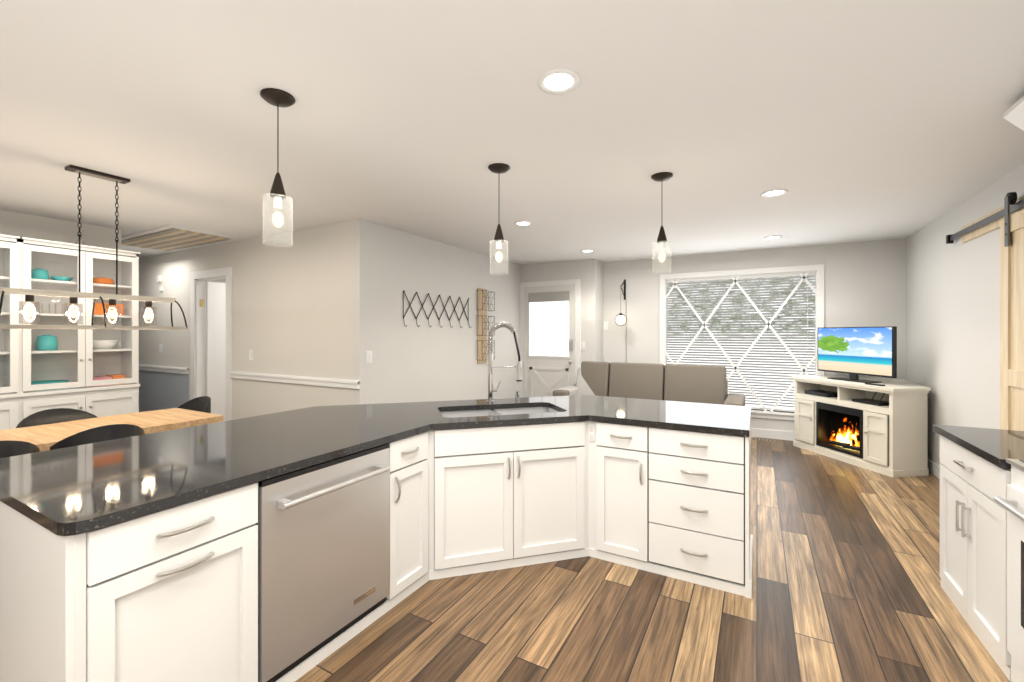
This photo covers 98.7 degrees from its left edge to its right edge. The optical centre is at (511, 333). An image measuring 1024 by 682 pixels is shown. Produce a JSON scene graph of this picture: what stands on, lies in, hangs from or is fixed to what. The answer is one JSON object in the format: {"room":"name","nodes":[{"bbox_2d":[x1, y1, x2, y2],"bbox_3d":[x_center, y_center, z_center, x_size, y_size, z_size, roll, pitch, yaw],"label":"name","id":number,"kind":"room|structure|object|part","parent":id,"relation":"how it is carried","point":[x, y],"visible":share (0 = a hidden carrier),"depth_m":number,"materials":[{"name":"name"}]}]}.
{"room":"open-plan kitchen","nodes":[
{"label":"open-plan kitchen","id":0,"kind":"room"},
{"bbox_2d":[0,210,120,249],"bbox_3d":[-5.505,0.140,2.550,0.100,2.520,5.100,0,0,29],"label":"wall","id":1,"kind":"structure","parent":0,"point":[30,226],"depth_m":4.30,"materials":[{"name":"paint"}]},
{"bbox_2d":[205,279,225,395],"bbox_3d":[-3.204,0.090,6.786,3.000,2.620,2.460,0,0,29],"label":"wall","id":2,"kind":"structure","parent":0,"point":[222,281],"depth_m":6.85,"materials":[{"name":"paint"}]},
{"bbox_2d":[139,220,352,419],"bbox_3d":[-4.089,0.140,5.811,5.800,2.520,0.104,0,0,29],"label":"wall","id":3,"kind":"structure","parent":0,"point":[292,309],"depth_m":5.02,"materials":[{"name":"paint"}]},
{"bbox_2d":[157,275,162,290],"bbox_3d":[-4.998,-0.710,6.245,0.110,0.220,0.030,0,0,29],"label":"thermostat","id":4,"kind":"object","parent":3,"relation":"attached to","point":[159,278],"visible":1,"depth_m":6.23,"materials":[{"name":"white plastic"}]},
{"bbox_2d":[190,267,231,420],"bbox_3d":[-3.822,0.295,5.654,0.940,2.210,0.120,0,0,29],"label":"trim","id":5,"kind":"structure","parent":3,"relation":"attached to","point":[198,279],"depth_m":5.79,"materials":[{"name":"white wood"}]},
{"bbox_2d":[200,281,225,422],"bbox_3d":[-3.917,0.350,6.170,0.048,2.080,0.810,0,0,29],"label":"door","id":6,"kind":"structure","parent":3,"relation":"in","point":[216,342],"depth_m":5.96,"materials":[{"name":"white wood"}]},
{"bbox_2d":[139,364,359,388],"bbox_3d":[-4.033,0.505,5.707,5.800,0.080,0.032,0,0,29],"label":"trim","id":7,"kind":"structure","parent":3,"relation":"attached to","point":[342,383],"depth_m":4.89,"materials":[{"name":"white wood"}]},
{"bbox_2d":[249,350,252,359],"bbox_3d":[-3.076,0.258,5.185,0.080,0.125,0.013,0,0,29],"label":"light switch","id":8,"kind":"object","parent":3,"relation":"attached to","point":[250,354],"visible":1,"depth_m":5.18,"materials":[{"name":"white plastic"}]},
{"bbox_2d":[353,219,520,404],"bbox_3d":[-0.718,0.140,5.802,0.100,2.520,3.360,0,0,29],"label":"wall","id":9,"kind":"structure","parent":0,"point":[422,362],"depth_m":5.15,"materials":[{"name":"paint"}]},
{"bbox_2d":[366,351,371,362],"bbox_3d":[-1.429,0.235,4.410,0.013,0.120,0.075,0,0,29],"label":"light switch","id":10,"kind":"object","parent":9,"relation":"attached to","point":[368,356],"visible":1,"depth_m":4.40,"materials":[{"name":"white plastic"}]},
{"bbox_2d":[403,290,471,327],"bbox_3d":[-0.869,-0.271,5.355,0.058,0.405,1.256,0,0,29],"label":"hanging coatrack","id":11,"kind":"object","parent":9,"relation":"attached to","point":[434,308],"visible":0.96,"depth_m":5.29,"materials":[{"name":"black metal"}]},
{"bbox_2d":[476,288,494,362],"bbox_3d":[-0.378,-0.105,6.185,0.120,1.050,0.326,0,0,29],"label":"baskets","id":12,"kind":"object","parent":9,"relation":"attached to","point":[482,322],"visible":0.83,"depth_m":6.18,"materials":[{"name":"brown wicker"}]},
{"bbox_2d":[0,0,1023,264],"bbox_3d":[-2.352,-1.170,3.484,11.100,0.100,10.200,0,0,29],"label":"ceiling","id":13,"kind":"structure","parent":0,"point":[854,120],"depth_m":2.28,"materials":[{"name":"paint"}]},
{"bbox_2d":[0,164,187,329],"bbox_3d":[-2.896,-0.574,3.083,0.231,1.092,1.000,0,0,29],"label":"chandelier","id":14,"kind":"object","parent":13,"relation":"hanging from","point":[29,294],"visible":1,"depth_m":3.01,"materials":[{"name":"beige wood"}]},
{"bbox_2d":[121,225,238,250],"bbox_3d":[-4.065,-1.105,5.239,1.600,0.030,0.700,0,0,29],"label":"air vent","id":15,"kind":"object","parent":13,"relation":"attached to","point":[169,238],"visible":0.94,"depth_m":5.09,"materials":[{"name":"white"}]},
{"bbox_2d":[260,88,294,246],"bbox_3d":[-1.107,-0.769,2.082,0.148,0.700,0.148,0,0,29],"label":"pendant light","id":16,"kind":"object","parent":13,"relation":"hanging from","point":[278,98],"visible":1,"depth_m":2.07,"materials":[{"name":"clear glass"}]},
{"bbox_2d":[488,163,509,273],"bbox_3d":[-0.087,-0.760,2.967,0.148,0.720,0.148,0,0,29],"label":"pendant light","id":17,"kind":"object","parent":13,"relation":"hanging from","point":[499,168],"visible":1,"depth_m":2.95,"materials":[{"name":"brown metal"}]},
{"bbox_2d":[514,221,532,225],"bbox_3d":[0.114,-1.116,4.480,0.190,0.008,0.190,0,0,29],"label":"recessed light","id":18,"kind":"object","parent":13,"relation":"in","point":[522,223],"visible":1,"depth_m":4.48,"materials":[{"name":"white"}]},
{"bbox_2d":[537,69,579,94],"bbox_3d":[0.208,-1.116,1.956,0.190,0.008,0.190,0,0,29],"label":"recessed light","id":19,"kind":"object","parent":13,"relation":"in","point":[558,81],"visible":1,"depth_m":1.95,"materials":[{"name":"white plastic"}]},
{"bbox_2d":[581,249,594,252],"bbox_3d":[1.027,-1.116,5.975,0.190,0.008,0.190,0,0,29],"label":"recessed light","id":20,"kind":"object","parent":13,"relation":"in","point":[587,251],"visible":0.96,"depth_m":5.99,"materials":[{"name":"white"}]},
{"bbox_2d":[651,172,672,273],"bbox_3d":[1.066,-0.775,3.127,0.148,0.690,0.148,0,0,29],"label":"pendant light","id":21,"kind":"object","parent":13,"relation":"hanging from","point":[661,177],"visible":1,"depth_m":3.11,"materials":[{"name":"clear glass"}]},
{"bbox_2d":[763,235,781,239],"bbox_3d":[3.039,-1.116,5.129,0.190,0.008,0.190,0,0,29],"label":"recessed light","id":22,"kind":"object","parent":13,"relation":"in","point":[772,237],"visible":0.98,"depth_m":5.13,"materials":[{"name":"white"}]},
{"bbox_2d":[761,189,787,196],"bbox_3d":[2.090,-1.116,3.506,0.190,0.008,0.190,0,0,29],"label":"recessed light","id":23,"kind":"object","parent":13,"relation":"in","point":[775,193],"visible":1,"depth_m":3.50,"materials":[{"name":"white"}]},
{"bbox_2d":[521,259,588,362],"bbox_3d":[0.635,0.140,7.029,1.270,2.520,0.100,0,0,29],"label":"wall","id":24,"kind":"structure","parent":0,"point":[568,270],"depth_m":6.80,"materials":[{"name":"paint"}]},
{"bbox_2d":[524,284,575,397],"bbox_3d":[0.573,0.319,6.943,0.885,2.147,0.103,0,0,29],"label":"back door","id":25,"kind":"structure","parent":24,"relation":"in","point":[549,339],"depth_m":6.95,"materials":[{"name":"white paint"}]},
{"bbox_2d":[520,279,580,397],"bbox_3d":[0.588,0.285,6.986,1.050,2.230,0.020,0,0,29],"label":"door frame","id":26,"kind":"structure","parent":24,"relation":"attached to","point":[577,282],"depth_m":6.94,"materials":[{"name":"white wood"}]},
{"bbox_2d":[581,342,584,349],"bbox_3d":[1.079,0.190,6.717,0.070,0.120,0.013,0,0,29],"label":"light switch","id":27,"kind":"object","parent":24,"relation":"attached to","point":[582,345],"visible":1,"depth_m":6.71,"materials":[{"name":"white plastic"}]},
{"bbox_2d":[589,259,602,361],"bbox_3d":[1.331,0.140,6.871,0.100,2.520,0.500,0,0,29],"label":"wall","id":28,"kind":"structure","parent":0,"point":[595,310],"depth_m":6.67,"materials":[{"name":"paint"}]},
{"bbox_2d":[295,437,1009,681],"bbox_3d":[-1.744,1.400,4.576,11.100,0.001,12.700,0,0,29],"label":"floor","id":29,"kind":"structure","parent":0,"point":[846,583],"depth_m":2.19,"materials":[{"name":"brown wood"}]},
{"bbox_2d":[0,440,38,457],"bbox_3d":[-2.890,0.981,2.364,0.440,0.842,0.450,0,0,29],"label":"chair","id":30,"kind":"object","parent":29,"relation":"on","point":[9,448],"visible":0.04,"depth_m":2.36,"materials":[{"name":"black plastic"}]},
{"bbox_2d":[16,408,96,427],"bbox_3d":[-3.221,0.981,3.167,0.440,0.842,0.450,0,0,29],"label":"chair","id":31,"kind":"object","parent":29,"relation":"on","point":[51,416],"visible":0.15,"depth_m":3.27,"materials":[{"name":"black plastic"}]},
{"bbox_2d":[0,234,140,429],"bbox_3d":[-4.623,0.241,3.536,0.422,2.317,2.530,0,0,29],"label":"hutch","id":32,"kind":"object","parent":29,"relation":"on","point":[95,372],"visible":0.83,"depth_m":4.19,"materials":[{"name":"white wood"}]},
{"bbox_2d":[50,424,143,449],"bbox_3d":[-2.643,0.981,2.788,0.440,0.842,0.450,0,0,29],"label":"chair","id":33,"kind":"object","parent":29,"relation":"on","point":[104,433],"visible":0.1,"depth_m":2.65,"materials":[{"name":"black plastic"}]},
{"bbox_2d":[0,408,222,451],"bbox_3d":[-3.005,1.020,2.818,0.777,0.760,1.800,0,0,29],"label":"dining table","id":34,"kind":"object","parent":29,"relation":"on","point":[46,437],"visible":0.42,"depth_m":3.12,"materials":[{"name":"brown wood"}]},
{"bbox_2d":[177,396,210,412],"bbox_3d":[-2.822,0.981,3.729,0.450,0.842,0.440,0,0,29],"label":"chair","id":35,"kind":"object","parent":29,"relation":"on","point":[201,404],"visible":0.12,"depth_m":3.92,"materials":[{"name":"black plastic"}]},
{"bbox_2d":[0,434,752,681],"bbox_3d":[-0.158,0.972,2.218,2.385,0.855,2.818,0,0,29],"label":"kitchen island","id":36,"kind":"object","parent":29,"relation":"on","point":[65,616],"depth_m":1.32,"materials":[{"name":"white wood"}]},
{"bbox_2d":[0,386,750,681],"bbox_3d":[-0.239,0.541,2.377,2.660,0.062,3.040,0,0,29],"label":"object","id":37,"kind":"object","parent":36,"relation":"on","point":[286,535],"depth_m":2.24,"materials":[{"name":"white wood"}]},
{"bbox_2d":[553,361,744,405],"bbox_3d":[1.746,0.901,5.758,2.292,0.999,0.940,0,0,29],"label":"sofa","id":38,"kind":"object","parent":29,"relation":"on","point":[707,384],"visible":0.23,"depth_m":5.76,"materials":[{"name":"fabric"}]},
{"bbox_2d":[752,438,774,441],"bbox_3d":[3.287,1.397,5.758,0.260,0.007,0.100,0,0,29],"label":"floor vent","id":39,"kind":"object","parent":29,"relation":"in","point":[758,439],"visible":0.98,"depth_m":5.74,"materials":[{"name":"black plastic"}]},
{"bbox_2d":[791,376,930,477],"bbox_3d":[3.797,0.960,4.906,1.116,0.880,1.259,0,0,29],"label":"tv stand","id":40,"kind":"object","parent":29,"relation":"on","point":[880,428],"visible":1,"depth_m":4.60,"materials":[{"name":"beige paint"}]},
{"bbox_2d":[818,326,896,382],"bbox_3d":[3.849,0.232,4.961,0.200,0.604,0.920,0,0,-9],"label":"tv","id":41,"kind":"object","parent":40,"relation":"on","point":[854,353],"visible":0.98,"depth_m":4.88,"materials":[{"name":"black plastic"}]},
{"bbox_2d":[933,424,1023,651],"bbox_3d":[2.455,0.958,1.945,0.662,0.885,0.772,0,0,29],"label":"base cabinet","id":42,"kind":"object","parent":29,"relation":"on","point":[982,525],"depth_m":2.11,"materials":[{"name":"white wood"}]},
{"bbox_2d":[1005,456,1023,467],"bbox_3d":[1.409,0.520,0.074,0.670,0.050,3.500,0,0,29],"label":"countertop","id":43,"kind":"structure","parent":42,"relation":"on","point":[1021,462],"depth_m":1.72,"materials":[{"name":"white"}]},
{"bbox_2d":[989,452,1023,681],"bbox_3d":[2.103,0.958,1.313,0.662,0.885,0.820,0,0,29],"label":"stove","id":44,"kind":"object","parent":29,"relation":"on","point":[1006,478],"depth_m":1.78,"materials":[{"name":"white metal"}]},
{"bbox_2d":[603,238,905,431],"bbox_3d":[3.075,0.140,6.128,3.670,2.520,0.100,0,0,29],"label":"wall","id":45,"kind":"structure","parent":0,"point":[864,284],"depth_m":5.76,"materials":[{"name":"paint"}]},
{"bbox_2d":[604,322,607,329],"bbox_3d":[1.483,-0.117,6.950,0.070,0.135,0.013,0,0,29],"label":"light switch","id":46,"kind":"object","parent":45,"relation":"attached to","point":[605,325],"visible":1,"depth_m":6.95,"materials":[{"name":"white plastic"}]},
{"bbox_2d":[615,279,626,325],"bbox_3d":[1.667,0.110,6.663,0.188,1.880,0.333,0,0,29],"label":"lamp","id":47,"kind":"object","parent":45,"relation":"attached to","point":[620,318],"visible":1,"depth_m":6.58,"materials":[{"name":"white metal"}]},
{"bbox_2d":[660,264,823,420],"bbox_3d":[3.094,0.131,6.092,2.046,2.008,0.145,0,0,29],"label":"window","id":48,"kind":"structure","parent":45,"relation":"in","point":[819,314],"depth_m":5.89,"materials":[{"name":"white wood"}]},
{"bbox_2d":[665,271,816,410],"bbox_3d":[3.082,0.120,6.069,1.885,1.856,0.008,0,0,29],"label":"window grille","id":49,"kind":"object","parent":48,"relation":"attached to","point":[757,338],"visible":0.75,"depth_m":5.98,"materials":[{"name":"white wood"}]},
{"bbox_2d":[666,272,815,411],"bbox_3d":[3.097,0.120,6.097,1.830,1.816,0.053,0,0,29],"label":"window blinds","id":50,"kind":"object","parent":48,"relation":"attached to","point":[710,281],"visible":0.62,"depth_m":6.01,"materials":[{"name":"white"}]},
{"bbox_2d":[750,428,794,440],"bbox_3d":[3.047,1.343,6.078,3.670,0.115,0.015,0,0,29],"label":"baseboard","id":51,"kind":"structure","parent":45,"relation":"attached to","point":[754,432],"depth_m":5.84,"materials":[{"name":"white wood"}]},
{"bbox_2d":[906,164,1023,465],"bbox_3d":[2.313,0.140,0.886,0.100,2.520,10.000,0,0,29],"label":"wall","id":52,"kind":"structure","parent":0,"point":[953,326],"depth_m":3.87,"materials":[{"name":"paint"}]},
{"bbox_2d":[927,458,939,479],"bbox_3d":[3.801,1.343,3.678,0.015,0.115,3.425,0,0,29],"label":"baseboard","id":53,"kind":"structure","parent":52,"relation":"attached to","point":[933,468],"depth_m":4.35,"materials":[{"name":"white wood"}]},
{"bbox_2d":[946,192,1023,430],"bbox_3d":[3.364,0.222,2.969,0.089,2.317,2.220,0,0,29],"label":"barn door","id":54,"kind":"structure","parent":52,"relation":"in","point":[1012,336],"depth_m":2.92,"materials":[{"name":"brown wood"}]},
{"bbox_3d":[3.364,-0.758,2.969,0.089,0.357,2.220,0,0,29],"label":"barn door rail","id":55,"kind":"part","parent":54,"relation":"part of","materials":[{"name":"black metal"}]},
{"bbox_2d":[1003,96,1023,130],"bbox_3d":[1.635,-0.565,0.274,0.470,1.030,4.070,0,0,29],"label":"upper cabinet","id":56,"kind":"object","parent":52,"relation":"attached to","point":[1014,114],"visible":1,"depth_m":2.10,"materials":[{"name":"white wood"}]},
{"label":"outside","id":57,"kind":"structure","parent":0,"visible":0},
{"bbox_2d":[667,275,814,409],"bbox_3d":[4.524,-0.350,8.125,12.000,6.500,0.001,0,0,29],"label":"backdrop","id":58,"kind":"structure","parent":57,"point":[777,407],"depth_m":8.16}
]}

